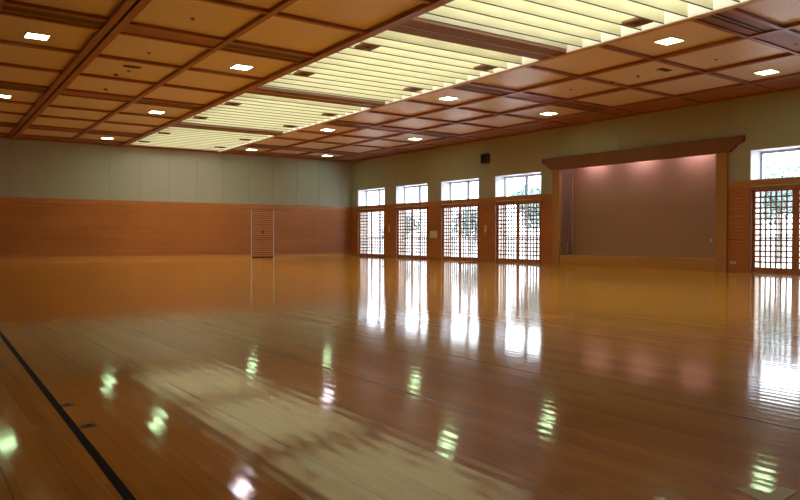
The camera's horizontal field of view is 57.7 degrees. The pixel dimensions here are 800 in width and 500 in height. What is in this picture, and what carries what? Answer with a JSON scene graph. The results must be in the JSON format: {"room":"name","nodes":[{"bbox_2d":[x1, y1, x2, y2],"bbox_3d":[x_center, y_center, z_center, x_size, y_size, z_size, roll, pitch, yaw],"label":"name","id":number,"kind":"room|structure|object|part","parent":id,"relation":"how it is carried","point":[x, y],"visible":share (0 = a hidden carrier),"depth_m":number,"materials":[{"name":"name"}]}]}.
{"room":"martial arts hall","nodes":[
{"label":"martial arts hall","id":0,"kind":"room"},
{"bbox_2d":[0,138,351,257],"bbox_3d":[-13.858,-2.667,39.529,27.370,6.340,0.330,-1,1,-35],"label":"wall","id":1,"kind":"structure","parent":0,"point":[58,199],"depth_m":39.76,"materials":[{"name":"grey wood"}]},
{"bbox_2d":[0,253,351,261],"bbox_3d":[-14.075,0.424,39.242,26.630,0.170,0.016,-1,1,-35],"label":"baseboard","id":2,"kind":"structure","parent":1,"relation":"attached to","point":[342,254],"depth_m":39.65,"materials":[{"name":"brown wood"}]},
{"bbox_3d":[-14.073,-4.116,39.202,26.670,2.950,0.018,-1,1,-35],"label":"wall panel","id":3,"kind":"part","parent":1,"relation":"part of","materials":[{"name":"beige paint"}]},
{"bbox_3d":[-14.081,-2.569,39.207,26.635,0.175,0.050,-1,1,-35],"label":"wainscot rail","id":4,"kind":"part","parent":1,"relation":"part of","materials":[{"name":"brown wood"}]},
{"bbox_2d":[251,209,273,257],"bbox_3d":[-8.200,-0.986,43.286,1.480,2.860,0.070,-1,1,-35],"label":"door","id":5,"kind":"structure","parent":1,"relation":"in","point":[262,221],"depth_m":43.28,"materials":[{"name":"brown wood"}]},
{"bbox_2d":[0,256,799,499],"bbox_3d":[-1.196,0.931,21.253,27.370,0.202,44.300,-1,1,-35],"label":"floor","id":6,"kind":"structure","parent":0,"point":[323,377],"depth_m":6.01,"materials":[{"name":"brown wood"}]},
{"bbox_2d":[60,403,74,405],"bbox_3d":[-2.379,1.106,5.196,0.100,0.004,0.100,-1,1,-35],"label":"socket","id":7,"kind":"object","parent":6,"relation":"on","point":[64,404],"visible":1,"depth_m":5.19,"materials":[{"name":"metal"}]},
{"bbox_2d":[80,423,96,427],"bbox_3d":[-1.981,1.117,4.620,0.100,0.004,0.100,-1,1,-35],"label":"socket","id":8,"kind":"object","parent":6,"relation":"on","point":[88,425],"visible":1,"depth_m":4.62,"materials":[{"name":"metal"}]},
{"bbox_2d":[736,487,765,499],"bbox_3d":[1.675,1.143,3.329,0.070,0.001,0.323,0,1,-13],"label":"tape","id":9,"kind":"object","parent":6,"relation":"on","point":[747,490],"visible":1,"depth_m":3.42,"materials":[{"name":"beige plastic"}]},
{"bbox_2d":[759,487,797,499],"bbox_3d":[1.733,1.142,3.351,0.342,0.001,0.075,-1,1,-41],"label":"tape","id":10,"kind":"object","parent":6,"relation":"on","point":[781,493],"visible":1,"depth_m":3.38,"materials":[{"name":"beige plastic"}]},
{"bbox_2d":[0,0,799,161],"bbox_3d":[-1.492,-5.889,20.926,28.106,1.430,44.900,-1,1,-35],"label":"ceiling","id":11,"kind":"structure","parent":0,"point":[55,85],"depth_m":21.41,"materials":[{"name":"brown wood"}]},
{"bbox_2d":[0,94,11,97],"bbox_3d":[-13.884,-5.370,25.333,0.550,0.022,0.550,-1,1,-35],"label":"recessed light","id":12,"kind":"object","parent":11,"relation":"in","point":[1,95],"visible":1,"depth_m":25.37,"materials":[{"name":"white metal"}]},
{"bbox_2d":[0,84,45,91],"bbox_3d":[-12.585,-5.325,23.496,2.084,0.043,0.719,-1,1,-37],"label":"ceiling vent","id":13,"kind":"object","parent":11,"relation":"in","point":[18,87],"depth_m":23.70,"materials":[{"name":"brown wood"}]},
{"bbox_2d":[23,32,50,40],"bbox_3d":[-8.893,-5.235,17.783,0.550,0.022,0.550,-1,1,-35],"label":"recessed light","id":14,"kind":"object","parent":11,"relation":"in","point":[31,35],"visible":1,"depth_m":17.78,"materials":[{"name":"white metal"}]},
{"bbox_2d":[25,33,48,39],"bbox_3d":[-8.893,-5.237,17.783,0.490,0.014,0.490,-1,1,-35],"label":"diffuser","id":15,"kind":"object","parent":14,"relation":"attached to","point":[38,36],"depth_m":17.78,"materials":[{"name":"white plastic"}]},
{"bbox_2d":[0,4,103,27],"bbox_3d":[-7.649,-5.191,16.029,2.084,0.043,0.719,-1,1,-37],"label":"ceiling vent","id":16,"kind":"object","parent":11,"relation":"in","point":[84,20],"depth_m":16.07,"materials":[{"name":"brown wood"}]},
{"bbox_2d":[87,131,137,136],"bbox_3d":[-13.525,-5.513,34.310,2.434,0.043,0.719,-1,1,-37],"label":"ceiling vent","id":17,"kind":"object","parent":11,"relation":"in","point":[111,133],"depth_m":34.20,"materials":[{"name":"brown wood"}]},
{"bbox_2d":[123,65,141,68],"bbox_3d":[-7.741,-5.290,20.977,0.480,0.022,0.220,-1,1,-35],"label":"ceiling vent","id":18,"kind":"object","parent":11,"relation":"in","point":[128,66],"visible":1,"depth_m":20.94,"materials":[{"name":"brown plastic"}]},
{"bbox_2d":[148,110,164,113],"bbox_3d":[-9.572,-5.422,28.546,0.550,0.022,0.550,-1,1,-35],"label":"recessed light","id":19,"kind":"object","parent":11,"relation":"in","point":[151,111],"visible":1,"depth_m":28.58,"materials":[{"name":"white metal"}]},
{"bbox_2d":[137,100,200,108],"bbox_3d":[-8.451,-5.376,26.635,2.434,0.043,0.719,-1,1,-37],"label":"ceiling vent","id":20,"kind":"object","parent":11,"relation":"in","point":[163,103],"depth_m":26.58,"materials":[{"name":"brown wood"}]},
{"bbox_2d":[130,127,272,151],"bbox_3d":[-10.230,-5.851,36.527,5.250,0.762,7.800,-1,1,-35],"label":"light","id":21,"kind":"object","parent":11,"relation":"attached to","point":[174,137],"visible":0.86,"depth_m":36.06,"materials":[{"name":"white paint"}]},
{"bbox_2d":[229,64,253,70],"bbox_3d":[-4.581,-5.287,20.996,0.550,0.022,0.550,-1,1,-35],"label":"recessed light","id":22,"kind":"object","parent":11,"relation":"in","point":[236,66],"visible":1,"depth_m":21.00,"materials":[{"name":"white plastic"}]},
{"bbox_2d":[232,65,251,69],"bbox_3d":[-4.581,-5.289,20.996,0.490,0.014,0.490,-1,1,-35],"label":"diffuser","id":23,"kind":"object","parent":22,"relation":"attached to","point":[240,67],"depth_m":21.01,"materials":[{"name":"white plastic"}]},
{"bbox_2d":[222,43,309,61],"bbox_3d":[-3.515,-5.242,19.168,2.434,0.043,0.719,-1,1,-37],"label":"ceiling vent","id":24,"kind":"object","parent":11,"relation":"in","point":[282,54],"depth_m":19.18,"materials":[{"name":"brown wood"}]},
{"bbox_2d":[181,93,370,132],"bbox_3d":[-5.350,-5.719,29.143,5.252,0.762,7.900,-1,1,-35],"label":"light","id":25,"kind":"object","parent":11,"relation":"attached to","point":[246,110],"visible":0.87,"depth_m":28.60,"materials":[{"name":"white paint"}]},
{"bbox_2d":[327,122,368,127],"bbox_3d":[-2.251,-5.452,31.344,2.262,0.043,0.719,-1,1,-37],"label":"ceiling vent","id":26,"kind":"object","parent":11,"relation":"in","point":[345,124],"depth_m":31.41,"materials":[{"name":"brown wood"}]},
{"bbox_3d":[-1.284,-5.227,21.082,26.197,0.060,44.300,-1,1,-35],"label":"cornice","id":27,"kind":"part","parent":11,"relation":"part of","materials":[{"name":"brown wood"}]},
{"bbox_2d":[262,30,539,103],"bbox_3d":[-0.441,-5.586,21.718,5.252,0.762,7.900,-1,1,-35],"label":"light","id":28,"kind":"object","parent":11,"relation":"attached to","point":[388,66],"visible":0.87,"depth_m":21.09,"materials":[{"name":"white paint"}]},
{"bbox_2d":[416,132,452,136],"bbox_3d":[1.642,-5.499,34.309,2.480,0.043,0.719,-1,1,-37],"label":"ceiling vent","id":29,"kind":"object","parent":11,"relation":"in","point":[435,134],"depth_m":34.26,"materials":[{"name":"brown wood"}]},
{"bbox_2d":[438,96,458,100],"bbox_3d":[1.710,-5.363,25.684,0.550,0.022,0.550,-1,1,-35],"label":"recessed light","id":30,"kind":"object","parent":11,"relation":"in","point":[448,98],"visible":1,"depth_m":25.66,"materials":[{"name":"white plastic"}]},
{"bbox_2d":[441,97,456,99],"bbox_3d":[1.710,-5.365,25.684,0.490,0.014,0.490,-1,1,-35],"label":"diffuser","id":31,"kind":"object","parent":30,"relation":"attached to","point":[442,98],"depth_m":25.66,"materials":[{"name":"white plastic"}]},
{"bbox_2d":[455,84,510,94],"bbox_3d":[2.718,-5.318,23.901,2.342,0.043,0.719,-1,1,-37],"label":"ceiling vent","id":32,"kind":"object","parent":11,"relation":"in","point":[490,89],"depth_m":23.95,"materials":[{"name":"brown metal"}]},
{"bbox_3d":[1.742,-5.280,23.171,0.150,0.120,44.312,-1,1,-33],"label":"edge trim","id":33,"kind":"part","parent":11,"relation":"part of","materials":[{"name":"brown wood"}]},
{"bbox_2d":[540,112,558,115],"bbox_3d":[5.904,-5.413,28.812,0.550,0.022,0.550,-1,1,-35],"label":"recessed light","id":34,"kind":"object","parent":11,"relation":"in","point":[545,113],"visible":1,"depth_m":28.75,"materials":[{"name":"white plastic"}]},
{"bbox_2d":[556,102,605,110],"bbox_3d":[6.728,-5.367,26.946,2.480,0.043,0.719,-1,1,-37],"label":"ceiling vent","id":35,"kind":"object","parent":11,"relation":"in","point":[584,106],"depth_m":26.93,"materials":[{"name":"brown wood"}]},
{"bbox_2d":[418,0,749,52],"bbox_3d":[4.467,-5.453,14.293,5.252,0.762,7.900,-1,1,-35],"label":"light","id":36,"kind":"object","parent":11,"relation":"attached to","point":[571,25],"visible":0.98,"depth_m":16.26,"materials":[{"name":"white paint"}]},
{"bbox_2d":[656,68,671,71],"bbox_3d":[7.756,-5.281,21.289,0.480,0.022,0.220,-1,1,-35],"label":"ceiling vent","id":37,"kind":"object","parent":11,"relation":"in","point":[660,69],"visible":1,"depth_m":21.22,"materials":[{"name":"brown plastic"}]},
{"bbox_2d":[653,36,685,45],"bbox_3d":[6.735,-5.228,18.157,0.550,0.022,0.550,-1,1,-35],"label":"recessed light","id":38,"kind":"object","parent":11,"relation":"in","point":[670,40],"visible":1,"depth_m":18.16,"materials":[{"name":"white plastic"}]},
{"bbox_2d":[657,38,682,44],"bbox_3d":[6.735,-5.230,18.157,0.490,0.014,0.490,-1,1,-35],"label":"diffuser","id":39,"kind":"object","parent":38,"relation":"attached to","point":[666,41],"depth_m":18.18,"materials":[{"name":"white plastic"}]},
{"bbox_2d":[700,11,774,34],"bbox_3d":[7.660,-5.186,16.499,2.422,0.043,0.719,-1,1,-37],"label":"ceiling vent","id":40,"kind":"object","parent":11,"relation":"in","point":[732,22],"depth_m":16.55,"materials":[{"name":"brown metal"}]},
{"bbox_2d":[753,69,780,74],"bbox_3d":[10.906,-5.283,21.572,0.550,0.022,0.550,-1,1,-35],"label":"recessed light","id":41,"kind":"object","parent":11,"relation":"in","point":[769,71],"visible":1,"depth_m":21.58,"materials":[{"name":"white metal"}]},
{"bbox_2d":[757,70,776,74],"bbox_3d":[10.906,-5.285,21.572,0.490,0.014,0.490,-1,1,-35],"label":"diffuser","id":42,"kind":"object","parent":41,"relation":"attached to","point":[765,72],"depth_m":21.58,"materials":[{"name":"white plastic"}]},
{"bbox_2d":[352,89,799,272],"bbox_3d":[9.767,-2.359,28.767,0.730,6.140,44.300,-1,1,-35],"label":"wall","id":43,"kind":"structure","parent":0,"point":[772,120],"depth_m":32.37,"materials":[{"name":"wood"},{"name":"grey cloth"}]},
{"bbox_2d":[357,208,384,256],"bbox_3d":[-1.525,-1.052,45.125,0.745,2.940,3.090,-1,1,-35],"label":"door","id":44,"kind":"structure","parent":43,"relation":"in","point":[359,212],"depth_m":45.15,"materials":[{"name":"brown wood"}]},
{"bbox_2d":[358,187,384,205],"bbox_3d":[-1.523,-3.272,45.087,0.665,1.040,3.090,-1,1,-35],"label":"window","id":45,"kind":"structure","parent":43,"relation":"in","point":[362,194],"depth_m":46.21,"materials":[{"name":"white metal"}]},
{"bbox_3d":[-1.283,-3.275,45.253,0.080,1.040,3.090,-1,1,-35],"label":"frame","id":46,"kind":"part","parent":45,"relation":"part of","materials":[{"name":"grey metal"}]},
{"bbox_2d":[395,206,427,258],"bbox_3d":[0.913,-0.989,41.596,0.745,2.940,3.090,-1,1,-35],"label":"door","id":47,"kind":"structure","parent":43,"relation":"in","point":[419,208],"depth_m":41.62,"materials":[{"name":"brown wood"}]},
{"bbox_2d":[396,183,427,203],"bbox_3d":[0.915,-3.209,41.557,0.665,1.040,3.090,-1,1,-35],"label":"window","id":48,"kind":"structure","parent":43,"relation":"in","point":[400,190],"depth_m":42.63,"materials":[{"name":"white metal"}]},
{"bbox_3d":[1.155,-3.211,41.724,0.080,1.040,3.090,-1,1,-35],"label":"frame","id":49,"kind":"part","parent":48,"relation":"part of","materials":[{"name":"grey metal"}]},
{"bbox_2d":[430,231,436,237],"bbox_3d":[1.822,-0.855,39.656,0.026,0.380,0.620,-1,1,-35],"label":"switch panel","id":50,"kind":"object","parent":43,"relation":"attached to","point":[433,234],"visible":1,"depth_m":39.62,"materials":[{"name":"beige plastic"}]},
{"bbox_2d":[440,203,478,260],"bbox_3d":[3.362,-0.925,38.050,0.745,2.940,3.090,-1,1,-35],"label":"door","id":51,"kind":"structure","parent":43,"relation":"in","point":[442,207],"depth_m":37.97,"materials":[{"name":"brown wood"}]},
{"bbox_2d":[441,178,478,200],"bbox_3d":[3.364,-3.145,38.012,0.665,1.040,3.090,-1,1,-35],"label":"window","id":52,"kind":"structure","parent":43,"relation":"in","point":[446,186],"depth_m":39.09,"materials":[{"name":"white metal"}]},
{"bbox_3d":[3.605,-3.148,38.178,0.080,1.040,3.090,-1,1,-35],"label":"frame","id":53,"kind":"part","parent":52,"relation":"part of","materials":[{"name":"grey metal"}]},
{"bbox_2d":[481,153,489,163],"bbox_3d":[4.225,-4.540,36.022,0.165,0.480,0.520,-1,1,-35],"label":"wall speaker","id":54,"kind":"object","parent":43,"relation":"attached to","point":[485,158],"visible":1,"depth_m":35.88,"materials":[{"name":"brown plastic"}]},
{"bbox_2d":[481,154,486,162],"bbox_3d":[4.160,-4.539,35.977,0.007,0.400,0.440,-1,1,-35],"label":"speaker grille","id":55,"kind":"object","parent":54,"relation":"attached to","point":[483,156],"depth_m":35.97,"materials":[{"name":"black plastic"}]},
{"bbox_2d":[494,199,540,263],"bbox_3d":[5.812,-0.862,34.504,0.745,2.940,3.090,-1,1,-35],"label":"door","id":56,"kind":"structure","parent":43,"relation":"in","point":[526,215],"depth_m":34.45,"materials":[{"name":"brown wood"}]},
{"bbox_2d":[495,171,540,196],"bbox_3d":[5.814,-3.081,34.466,0.665,1.040,3.090,-1,1,-35],"label":"window","id":57,"kind":"structure","parent":43,"relation":"in","point":[500,181],"depth_m":35.53,"materials":[{"name":"white metal"}]},
{"bbox_3d":[6.055,-3.084,34.632,0.080,1.040,3.090,-1,1,-35],"label":"frame","id":58,"kind":"part","parent":57,"relation":"part of","materials":[{"name":"grey metal"}]},
{"bbox_3d":[9.500,-3.911,28.555,0.018,2.950,44.300,-1,1,-35],"label":"wall panel","id":59,"kind":"part","parent":43,"relation":"part of","materials":[{"name":"beige paint"}]},
{"bbox_3d":[9.487,-2.364,28.574,0.050,0.175,44.300,-1,1,-35],"label":"wainscot rail","id":60,"kind":"part","parent":43,"relation":"part of","materials":[{"name":"brown wood"}]},
{"bbox_2d":[542,135,744,271],"bbox_3d":[9.512,-1.687,29.199,0.990,4.780,9.500,-1,1,-35],"label":"stage","id":61,"kind":"object","parent":43,"relation":"attached to","point":[659,206],"visible":0.92,"depth_m":29.04,"materials":[{"name":"wood"}]},
{"bbox_2d":[749,184,799,274],"bbox_3d":[13.166,-0.671,23.859,0.745,2.940,3.090,-1,1,-35],"label":"door","id":62,"kind":"structure","parent":43,"relation":"in","point":[795,270],"depth_m":24.29,"materials":[{"name":"brown wood"}]},
{"bbox_2d":[750,145,799,179],"bbox_3d":[13.168,-2.891,23.821,0.665,1.040,3.090,-1,1,-35],"label":"window","id":63,"kind":"structure","parent":43,"relation":"in","point":[756,156],"depth_m":24.95,"materials":[{"name":"white metal"}]},
{"label":"outside","id":64,"kind":"structure","parent":0,"visible":0},
{"bbox_2d":[368,249,791,267],"bbox_3d":[36.823,0.117,74.064,95.230,0.270,200.000,-1,1,-35],"label":"ground","id":65,"kind":"structure","parent":64,"point":[767,259],"depth_m":50.41,"materials":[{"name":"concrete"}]},
{"bbox_2d":[381,211,417,239],"bbox_3d":[0.074,-1.831,70.308,3.805,3.870,3.562,-1,1,-35],"label":"tree","id":66,"kind":"object","parent":65,"relation":"on","point":[406,211],"visible":0.07,"depth_m":69.96,"materials":[{"name":"green plant"}]},
{"bbox_2d":[453,207,476,244],"bbox_3d":[6.072,-1.808,61.912,3.402,4.125,3.998,-1,1,-35],"label":"tree","id":67,"kind":"object","parent":65,"relation":"on","point":[462,207],"visible":0.24,"depth_m":61.08,"materials":[{"name":"green plant"}]},
{"bbox_2d":[509,182,540,254],"bbox_3d":[9.711,-2.151,50.944,4.088,5.196,4.126,-1,1,-35],"label":"tree","id":68,"kind":"object","parent":65,"relation":"on","point":[532,190],"visible":0.29,"depth_m":50.33,"materials":[{"name":"green plant"}]},
{"bbox_2d":[368,238,791,258],"bbox_3d":[16.659,-0.313,57.087,0.300,1.320,115.000,-1,1,-35],"label":"wall","id":69,"kind":"structure","parent":65,"relation":"on","point":[763,242],"depth_m":64.94,"materials":[{"name":"grey tile"}]},
{"bbox_2d":[762,159,799,261],"bbox_3d":[20.208,-2.032,38.592,4.548,5.404,4.366,-1,1,-35],"label":"tree","id":70,"kind":"object","parent":65,"relation":"on","point":[768,174],"visible":0.21,"depth_m":38.50,"materials":[{"name":"green plant"}]}
]}

